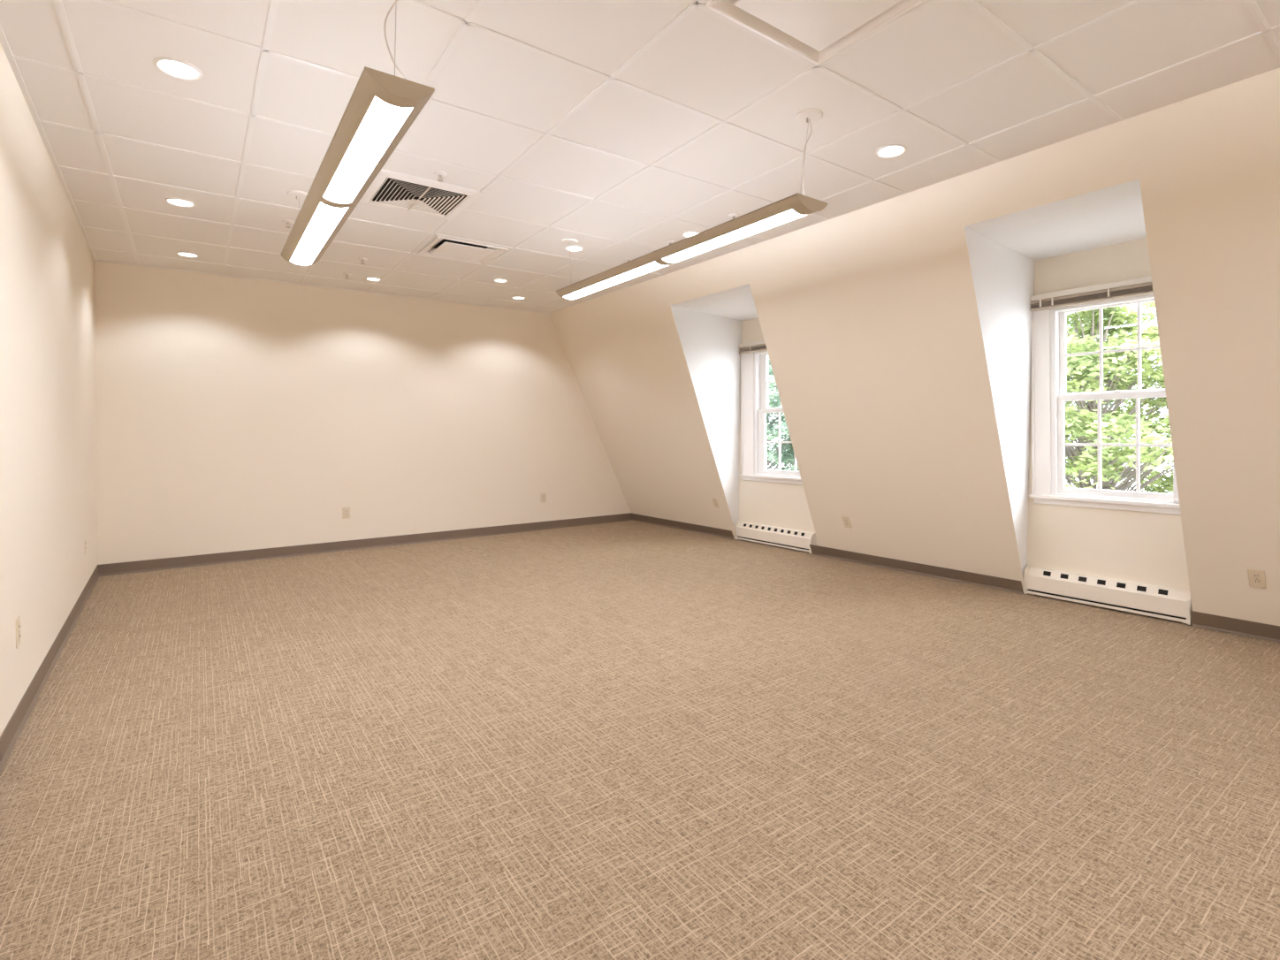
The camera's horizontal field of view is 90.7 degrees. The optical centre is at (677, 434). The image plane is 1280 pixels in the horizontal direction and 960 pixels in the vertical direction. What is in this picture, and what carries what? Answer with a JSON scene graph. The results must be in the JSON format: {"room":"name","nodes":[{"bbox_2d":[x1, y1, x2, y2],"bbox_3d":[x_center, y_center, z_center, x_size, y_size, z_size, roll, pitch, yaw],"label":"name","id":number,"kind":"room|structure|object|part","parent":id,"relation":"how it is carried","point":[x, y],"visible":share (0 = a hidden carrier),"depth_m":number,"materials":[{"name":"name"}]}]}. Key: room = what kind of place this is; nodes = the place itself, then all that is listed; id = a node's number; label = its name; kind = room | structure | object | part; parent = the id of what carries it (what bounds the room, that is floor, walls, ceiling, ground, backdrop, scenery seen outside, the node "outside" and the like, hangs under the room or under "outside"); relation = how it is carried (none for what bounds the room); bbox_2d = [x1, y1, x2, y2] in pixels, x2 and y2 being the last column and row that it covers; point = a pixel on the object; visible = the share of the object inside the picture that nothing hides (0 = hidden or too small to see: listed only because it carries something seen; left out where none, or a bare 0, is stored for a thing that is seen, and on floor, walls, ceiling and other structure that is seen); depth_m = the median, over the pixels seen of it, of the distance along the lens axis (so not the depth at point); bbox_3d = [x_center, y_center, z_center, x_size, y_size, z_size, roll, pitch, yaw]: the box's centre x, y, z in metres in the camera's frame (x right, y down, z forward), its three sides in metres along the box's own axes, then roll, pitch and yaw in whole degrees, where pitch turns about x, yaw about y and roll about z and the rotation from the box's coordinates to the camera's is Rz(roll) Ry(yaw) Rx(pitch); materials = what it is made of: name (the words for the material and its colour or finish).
{"room":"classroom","nodes":[
{"label":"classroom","id":0,"kind":"room"},
{"bbox_2d":[0,42,97,736],"bbox_3d":[-1.913,-0.189,1.494,0.120,2.810,10.141,0,0,-39],"label":"wall","id":1,"kind":"structure","parent":0,"point":[48,412],"depth_m":3.02,"materials":[{"name":"beige paint"}]},
{"bbox_2d":[15,616,20,648],"bbox_3d":[-2.701,0.809,2.581,0.012,0.116,0.071,-1,0,-39],"label":"wall outlet","id":2,"kind":"object","parent":1,"relation":"attached to","point":[18,620],"visible":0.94,"depth_m":2.57,"materials":[{"name":"beige plastic"}]},
{"bbox_2d":[0,565,99,774],"bbox_3d":[-1.852,1.155,1.539,0.016,0.100,9.898,0,0,-39],"label":"baseboard","id":3,"kind":"structure","parent":1,"relation":"attached to","point":[9,737],"depth_m":2.96,"materials":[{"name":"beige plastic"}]},
{"bbox_2d":[0,24,550,313],"bbox_3d":[-0.309,-1.508,2.714,4.217,0.008,9.893,0,0,-37],"label":"trim","id":4,"kind":"structure","parent":1,"relation":"attached to","point":[3,41],"depth_m":3.50,"materials":[{"name":"white metal"}]},
{"bbox_2d":[13,0,1279,311],"bbox_3d":[-0.261,-1.510,2.745,4.303,0.006,9.885,0,0,-37],"label":"grid","id":5,"kind":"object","parent":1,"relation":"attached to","point":[1252,6],"depth_m":2.92,"materials":[{"name":"white metal"}]},
{"bbox_2d":[94,260,630,564],"bbox_3d":[-2.647,-0.202,7.205,5.905,2.810,0.120,0,0,-37],"label":"wall","id":6,"kind":"structure","parent":0,"point":[233,414],"depth_m":6.38,"materials":[{"name":"beige paint"}]},
{"bbox_2d":[342,507,350,518],"bbox_3d":[-3.435,0.812,6.533,0.071,0.116,0.012,0,0,-37],"label":"wall outlet","id":7,"kind":"object","parent":6,"relation":"attached to","point":[346,511],"visible":1,"depth_m":6.53,"materials":[{"name":"beige plastic"}]},
{"bbox_2d":[97,512,632,576],"bbox_3d":[-2.779,1.145,7.017,5.450,0.100,0.016,0,0,-37],"label":"baseboard","id":8,"kind":"structure","parent":6,"relation":"attached to","point":[212,559],"depth_m":6.46,"materials":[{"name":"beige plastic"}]},
{"bbox_2d":[540,493,546,502],"bbox_3d":[-1.673,0.790,7.858,0.071,0.116,0.012,0,0,-37],"label":"wall outlet","id":9,"kind":"object","parent":6,"relation":"attached to","point":[543,495],"visible":1,"depth_m":7.85,"materials":[{"name":"beige plastic"}]},
{"bbox_2d":[0,520,1279,959],"bbox_3d":[0.373,1.261,3.224,6.125,0.150,10.130,0,0,-37],"label":"floor","id":10,"kind":"structure","parent":0,"point":[628,740],"depth_m":2.23,"materials":[{"name":"carpet"}]},
{"bbox_2d":[0,0,1279,312],"bbox_3d":[-0.289,-1.560,2.727,4.513,0.100,10.130,0,0,-37],"label":"ceiling","id":11,"kind":"structure","parent":0,"point":[706,64],"depth_m":2.91,"materials":[{"name":"tile"}]},
{"bbox_2d":[153,56,202,80],"bbox_3d":[-2.044,-1.496,2.583,0.160,0.010,0.160,0,0,-37],"label":"recessed light","id":12,"kind":"object","parent":11,"relation":"in","point":[174,67],"visible":1,"depth_m":2.58,"materials":[{"name":"white glass"}]},
{"bbox_2d":[164,197,196,206],"bbox_3d":[-3.202,-1.493,4.061,0.160,0.010,0.160,0,0,-37],"label":"recessed light","id":13,"kind":"object","parent":11,"relation":"in","point":[178,201],"visible":1,"depth_m":4.05,"materials":[{"name":"white glass"}]},
{"bbox_2d":[176,251,198,257],"bbox_3d":[-4.064,-1.491,5.231,0.152,0.010,0.152,0,0,-37],"label":"recessed light","id":14,"kind":"object","parent":11,"relation":"in","point":[183,254],"visible":1,"depth_m":5.23,"materials":[{"name":"white glass"}]},
{"bbox_2d":[281,219,294,228],"bbox_3d":[-2.739,-1.480,4.434,0.072,0.047,0.072,0,0,-37],"label":"sprinkler","id":15,"kind":"object","parent":11,"relation":"attached to","point":[287,221],"visible":1,"depth_m":4.42,"materials":[{"name":"white metal"}]},
{"bbox_2d":[342,273,350,279],"bbox_3d":[-3.093,-1.482,5.897,0.072,0.047,0.072,0,0,-37],"label":"sprinkler","id":16,"kind":"object","parent":11,"relation":"attached to","point":[346,274],"visible":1,"depth_m":5.88,"materials":[{"name":"white metal"}]},
{"bbox_2d":[281,0,434,266],"bbox_3d":[-1.621,-1.278,2.962,0.205,0.457,2.573,0,0,-37],"label":"pendant light","id":17,"kind":"object","parent":11,"relation":"hanging from","point":[382,107],"visible":1,"depth_m":2.40,"materials":[{"name":"beige plastic"}]},
{"bbox_3d":[-0.887,-1.301,2.003,0.090,0.378,0.054,0,0,1],"label":"power cord","id":18,"kind":"part","parent":17,"relation":"part of","materials":[{"name":"plastic"}]},
{"bbox_2d":[358,257,367,264],"bbox_3d":[-2.696,-1.483,5.395,0.072,0.047,0.072,0,0,-37],"label":"sprinkler","id":19,"kind":"object","parent":11,"relation":"attached to","point":[359,258],"visible":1,"depth_m":5.39,"materials":[{"name":"white metal"}]},
{"bbox_2d":[365,276,380,281],"bbox_3d":[-2.939,-1.501,6.094,0.136,0.010,0.136,0,0,-37],"label":"recessed light","id":20,"kind":"object","parent":11,"relation":"in","point":[371,278],"visible":1,"depth_m":6.08,"materials":[{"name":"white glass"}]},
{"bbox_2d":[358,170,482,220],"bbox_3d":[-1.641,-1.514,3.998,0.600,0.048,0.610,0,0,-37],"label":"ceiling vent","id":21,"kind":"object","parent":11,"relation":"in","point":[390,190],"visible":0.94,"depth_m":4.01,"materials":[{"name":"white metal"}]},
{"bbox_3d":[-1.641,-1.494,3.998,0.073,0.004,0.083,0,0,-37],"label":"louvre blade","id":22,"kind":"part","parent":21,"relation":"part of","materials":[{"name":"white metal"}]},
{"bbox_3d":[-1.641,-1.494,3.998,0.118,0.004,0.128,0,0,-37],"label":"louvre blade","id":23,"kind":"part","parent":21,"relation":"part of","materials":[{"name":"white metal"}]},
{"bbox_3d":[-1.641,-1.494,3.998,0.163,0.004,0.173,0,0,-37],"label":"louvre blade","id":24,"kind":"part","parent":21,"relation":"part of","materials":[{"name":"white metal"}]},
{"bbox_3d":[-1.641,-1.494,3.998,0.298,0.004,0.308,0,0,-37],"label":"louvre blade","id":25,"kind":"part","parent":21,"relation":"part of","materials":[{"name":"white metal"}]},
{"bbox_3d":[-1.641,-1.494,3.998,0.208,0.004,0.218,0,0,-37],"label":"louvre blade","id":26,"kind":"part","parent":21,"relation":"part of","materials":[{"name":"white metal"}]},
{"bbox_3d":[-1.641,-1.494,3.998,0.253,0.004,0.263,0,0,-37],"label":"louvre blade","id":27,"kind":"part","parent":21,"relation":"part of","materials":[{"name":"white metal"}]},
{"bbox_3d":[-1.641,-1.494,3.998,0.343,0.004,0.353,0,0,-37],"label":"louvre blade","id":28,"kind":"part","parent":21,"relation":"part of","materials":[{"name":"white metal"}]},
{"bbox_3d":[-1.641,-1.494,3.998,0.388,0.004,0.398,0,0,-37],"label":"louvre blade","id":29,"kind":"part","parent":21,"relation":"part of","materials":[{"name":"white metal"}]},
{"bbox_3d":[-1.641,-1.494,3.998,0.433,0.004,0.443,0,0,-37],"label":"louvre blade","id":30,"kind":"part","parent":21,"relation":"part of","materials":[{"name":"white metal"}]},
{"bbox_3d":[-1.641,-1.494,3.998,0.478,0.004,0.488,0,0,-37],"label":"louvre blade","id":31,"kind":"part","parent":21,"relation":"part of","materials":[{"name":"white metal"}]},
{"bbox_2d":[434,170,447,182],"bbox_3d":[-1.370,-1.486,3.638,0.072,0.047,0.072,0,0,-37],"label":"sprinkler","id":32,"kind":"object","parent":11,"relation":"attached to","point":[439,173],"visible":1,"depth_m":3.63,"materials":[{"name":"white metal"}]},
{"bbox_2d":[417,236,508,265],"bbox_3d":[-1.777,-1.526,5.195,0.560,0.060,0.580,0,0,-37],"label":"ceiling vent","id":33,"kind":"object","parent":11,"relation":"in","point":[442,247],"visible":0.95,"depth_m":5.18,"materials":[{"name":"white metal"}]},
{"bbox_2d":[493,278,507,282],"bbox_3d":[-1.736,-1.509,6.182,0.136,0.010,0.136,0,0,-37],"label":"recessed light","id":34,"kind":"object","parent":11,"relation":"in","point":[501,280],"visible":1,"depth_m":6.18,"materials":[{"name":"white glass"}]},
{"bbox_2d":[511,296,525,299],"bbox_3d":[-1.762,-1.511,6.981,0.144,0.010,0.144,0,0,-37],"label":"recessed light","id":35,"kind":"object","parent":11,"relation":"in","point":[514,297],"visible":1,"depth_m":6.97,"materials":[{"name":"white glass"}]},
{"bbox_2d":[564,245,583,251],"bbox_3d":[-0.840,-1.511,5.127,0.152,0.010,0.152,0,0,-37],"label":"recessed light","id":36,"kind":"object","parent":11,"relation":"in","point":[575,248],"visible":0.95,"depth_m":5.12,"materials":[{"name":"white glass"}]},
{"bbox_2d":[665,240,674,244],"bbox_3d":[-0.059,-1.498,4.966,0.072,0.047,0.072,0,0,-37],"label":"sprinkler","id":37,"kind":"object","parent":11,"relation":"attached to","point":[669,242],"visible":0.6,"depth_m":4.95,"materials":[{"name":"white metal"}]},
{"bbox_2d":[681,230,699,237],"bbox_3d":[0.105,-1.516,4.783,0.152,0.010,0.152,0,0,-37],"label":"recessed light","id":38,"kind":"object","parent":11,"relation":"in","point":[687,234],"visible":0.62,"depth_m":4.76,"materials":[{"name":"white glass"}]},
{"bbox_2d":[556,108,827,300],"bbox_3d":[-0.101,-1.291,3.975,0.218,0.457,2.556,0,0,-37],"label":"pendant light","id":39,"kind":"object","parent":11,"relation":"hanging from","point":[796,206],"visible":1,"depth_m":3.50,"materials":[{"name":"beige plastic"}]},
{"bbox_3d":[0.610,-1.313,3.035,0.047,0.377,0.078,0,0,-18],"label":"power cord","id":40,"kind":"part","parent":39,"relation":"part of","materials":[{"name":"plastic"}]},
{"bbox_2d":[728,213,739,219],"bbox_3d":[0.388,-1.499,4.367,0.072,0.047,0.072,0,0,-37],"label":"sprinkler","id":41,"kind":"object","parent":11,"relation":"attached to","point":[732,215],"visible":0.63,"depth_m":4.35,"materials":[{"name":"white metal"}]},
{"bbox_2d":[705,0,925,65],"bbox_3d":[0.501,-1.532,2.174,0.593,0.060,0.554,0,0,-37],"label":"ceiling vent","id":42,"kind":"object","parent":11,"relation":"in","point":[815,31],"visible":1,"depth_m":2.29,"materials":[{"name":"white metal"}]},
{"bbox_2d":[876,144,906,158],"bbox_3d":[1.143,-1.518,3.381,0.160,0.010,0.160,0,0,-37],"label":"recessed light","id":43,"kind":"object","parent":11,"relation":"in","point":[891,150],"visible":1,"depth_m":3.38,"materials":[{"name":"white glass"}]},
{"bbox_2d":[549,67,1279,625],"bbox_3d":[1.935,-0.218,4.481,1.555,2.780,10.100,0,0,-37],"label":"wall","id":44,"kind":"structure","parent":0,"point":[895,331],"depth_m":4.35,"materials":[{"name":"beige paint"}]},
{"bbox_2d":[631,513,734,539],"bbox_3d":[-0.001,1.125,7.846,0.049,0.100,2.026,0,0,-38],"label":"baseboard","id":45,"kind":"structure","parent":44,"relation":"attached to","point":[704,529],"depth_m":7.72,"materials":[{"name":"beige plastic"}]},
{"bbox_2d":[711,498,719,508],"bbox_3d":[0.421,0.763,7.028,0.052,0.106,0.071,0,0,-37],"label":"wall outlet","id":46,"kind":"object","parent":44,"relation":"attached to","point":[714,500],"visible":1,"depth_m":7.02,"materials":[{"name":"beige plastic"}]},
{"bbox_2d":[739,346,802,484],"bbox_3d":[1.122,-0.224,6.591,0.155,1.459,1.224,0,0,-38],"label":"window","id":47,"kind":"structure","parent":44,"relation":"in","point":[754,366],"depth_m":6.88,"materials":[{"name":"white paint"}]},
{"bbox_3d":[1.088,-0.255,6.560,0.026,1.397,1.207,0,0,-38],"label":"casing","id":48,"kind":"part","parent":47,"relation":"part of","materials":[{"name":"white paint"}]},
{"bbox_2d":[738,340,767,354],"bbox_3d":[1.063,-0.951,6.548,0.056,0.111,1.203,0,0,-38],"label":"window blind","id":49,"kind":"object","parent":47,"relation":"attached to","point":[750,346],"visible":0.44,"depth_m":6.84,"materials":[{"name":"white plastic"}]},
{"bbox_3d":[1.064,-0.902,6.548,0.050,0.013,1.189,0,0,-38],"label":"rail","id":50,"kind":"part","parent":49,"relation":"part of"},
{"bbox_3d":[1.151,-0.566,6.611,0.030,0.624,0.781,0,0,-38],"label":"sash","id":51,"kind":"part","parent":47,"relation":"part of","materials":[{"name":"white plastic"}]},
{"bbox_3d":[1.140,-0.235,6.601,0.114,1.357,0.851,0,0,-38],"label":"frame","id":52,"kind":"part","parent":47,"relation":"part of","materials":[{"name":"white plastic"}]},
{"bbox_3d":[1.127,0.074,6.590,0.032,0.699,0.781,0,0,-38],"label":"sash","id":53,"kind":"part","parent":47,"relation":"part of","materials":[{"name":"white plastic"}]},
{"bbox_2d":[733,520,816,553],"bbox_3d":[1.000,1.072,6.637,0.088,0.200,1.100,0,0,-38],"label":"baseboard heater","id":54,"kind":"object","parent":44,"relation":"attached to","point":[796,539],"visible":0.98,"depth_m":6.56,"materials":[{"name":"white metal"}]},
{"bbox_3d":[0.978,1.077,6.620,0.025,0.108,1.064,0,0,-38],"label":"panel","id":55,"kind":"part","parent":54,"relation":"part of","materials":[{"name":"white metal"}]},
{"bbox_2d":[841,516,851,528],"bbox_3d":[1.511,0.785,5.646,0.052,0.106,0.071,0,0,-37],"label":"wall outlet","id":56,"kind":"object","parent":44,"relation":"attached to","point":[845,519],"visible":1,"depth_m":5.64,"materials":[{"name":"beige plastic"}]},
{"bbox_2d":[809,544,1023,594],"bbox_3d":[1.911,1.120,5.388,0.049,0.100,1.977,0,0,-38],"label":"baseboard","id":57,"kind":"structure","parent":44,"relation":"attached to","point":[1006,584],"depth_m":5.22,"materials":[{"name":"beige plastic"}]},
{"bbox_2d":[1028,286,1180,514],"bbox_3d":[2.935,-0.229,4.262,0.155,1.459,1.007,0,0,-38],"label":"window","id":58,"kind":"structure","parent":44,"relation":"in","point":[1049,394],"depth_m":4.50,"materials":[{"name":"white paint"}]},
{"bbox_2d":[1029,275,1153,311],"bbox_3d":[2.879,-0.955,4.215,0.056,0.111,0.991,0,0,-38],"label":"window blind","id":59,"kind":"object","parent":58,"relation":"attached to","point":[1141,283],"visible":0.64,"depth_m":4.27,"materials":[{"name":"white plastic"}]},
{"bbox_3d":[2.880,-0.906,4.215,0.050,0.013,0.977,0,0,-38],"label":"rail","id":60,"kind":"part","parent":59,"relation":"part of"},
{"bbox_3d":[2.971,-0.572,4.272,0.030,0.621,0.706,0,0,-38],"label":"sash","id":61,"kind":"part","parent":58,"relation":"part of","materials":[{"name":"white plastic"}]},
{"bbox_3d":[2.947,0.068,4.252,0.032,0.702,0.706,0,0,-38],"label":"sash","id":62,"kind":"part","parent":58,"relation":"part of","materials":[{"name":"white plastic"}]},
{"bbox_2d":[1023,565,1192,624],"bbox_3d":[2.858,1.067,4.251,0.088,0.200,0.970,0,0,-38],"label":"baseboard heater","id":63,"kind":"object","parent":44,"relation":"attached to","point":[1168,603],"visible":0.93,"depth_m":4.18,"materials":[{"name":"white metal"}]},
{"bbox_2d":[1189,610,1279,642],"bbox_3d":[4.279,1.114,2.346,0.049,0.100,3.769,0,0,-38],"label":"baseboard","id":64,"kind":"structure","parent":44,"relation":"attached to","point":[1263,631],"depth_m":3.67,"materials":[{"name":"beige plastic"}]},
{"bbox_2d":[1247,568,1266,588],"bbox_3d":[3.201,0.797,3.486,0.052,0.106,0.071,0,0,-37],"label":"wall outlet","id":65,"kind":"object","parent":44,"relation":"attached to","point":[1256,577],"visible":1,"depth_m":3.48,"materials":[{"name":"beige plastic"}]},
{"bbox_2d":[1252,573,1260,578],"bbox_3d":[3.192,0.780,3.479,0.015,0.026,0.033,0,0,-37],"label":"receptacle","id":66,"kind":"object","parent":65,"relation":"attached to","point":[1254,575],"depth_m":3.48,"materials":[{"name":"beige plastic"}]},
{"bbox_2d":[1253,579,1261,584],"bbox_3d":[3.206,0.816,3.489,0.015,0.026,0.033,0,0,-37],"label":"receptacle","id":67,"kind":"object","parent":65,"relation":"attached to","point":[1255,582],"depth_m":3.49,"materials":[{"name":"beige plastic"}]},
{"label":"outside","id":68,"kind":"structure","parent":0,"visible":0},
{"bbox_3d":[17.114,8.095,31.801,54.400,0.200,90.000,0,0,-37],"label":"ground","id":69,"kind":"structure","parent":68,"visible":0},
{"bbox_2d":[766,356,799,471],"bbox_3d":[2.367,2.360,19.486,6.514,11.745,6.547,0,0,19],"label":"broadleaf tree","id":70,"kind":"object","parent":69,"relation":"on","point":[787,457],"visible":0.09,"depth_m":17.62,"materials":[{"name":"green plant"}]},
{"bbox_2d":[1065,317,1155,487],"bbox_3d":[10.876,1.853,19.358,6.838,12.652,6.477,0,0,-37],"label":"broadleaf tree","id":71,"kind":"object","parent":69,"relation":"on","point":[1110,404],"visible":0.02,"depth_m":18.16,"materials":[{"name":"green plant"}]},
{"bbox_2d":[1064,301,1173,493],"bbox_3d":[7.749,2.598,11.595,6.072,11.250,6.442,0,0,5],"label":"broadleaf tree","id":72,"kind":"object","parent":69,"relation":"on","point":[1080,420],"visible":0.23,"depth_m":10.46,"materials":[{"name":"green plant"}]}
]}

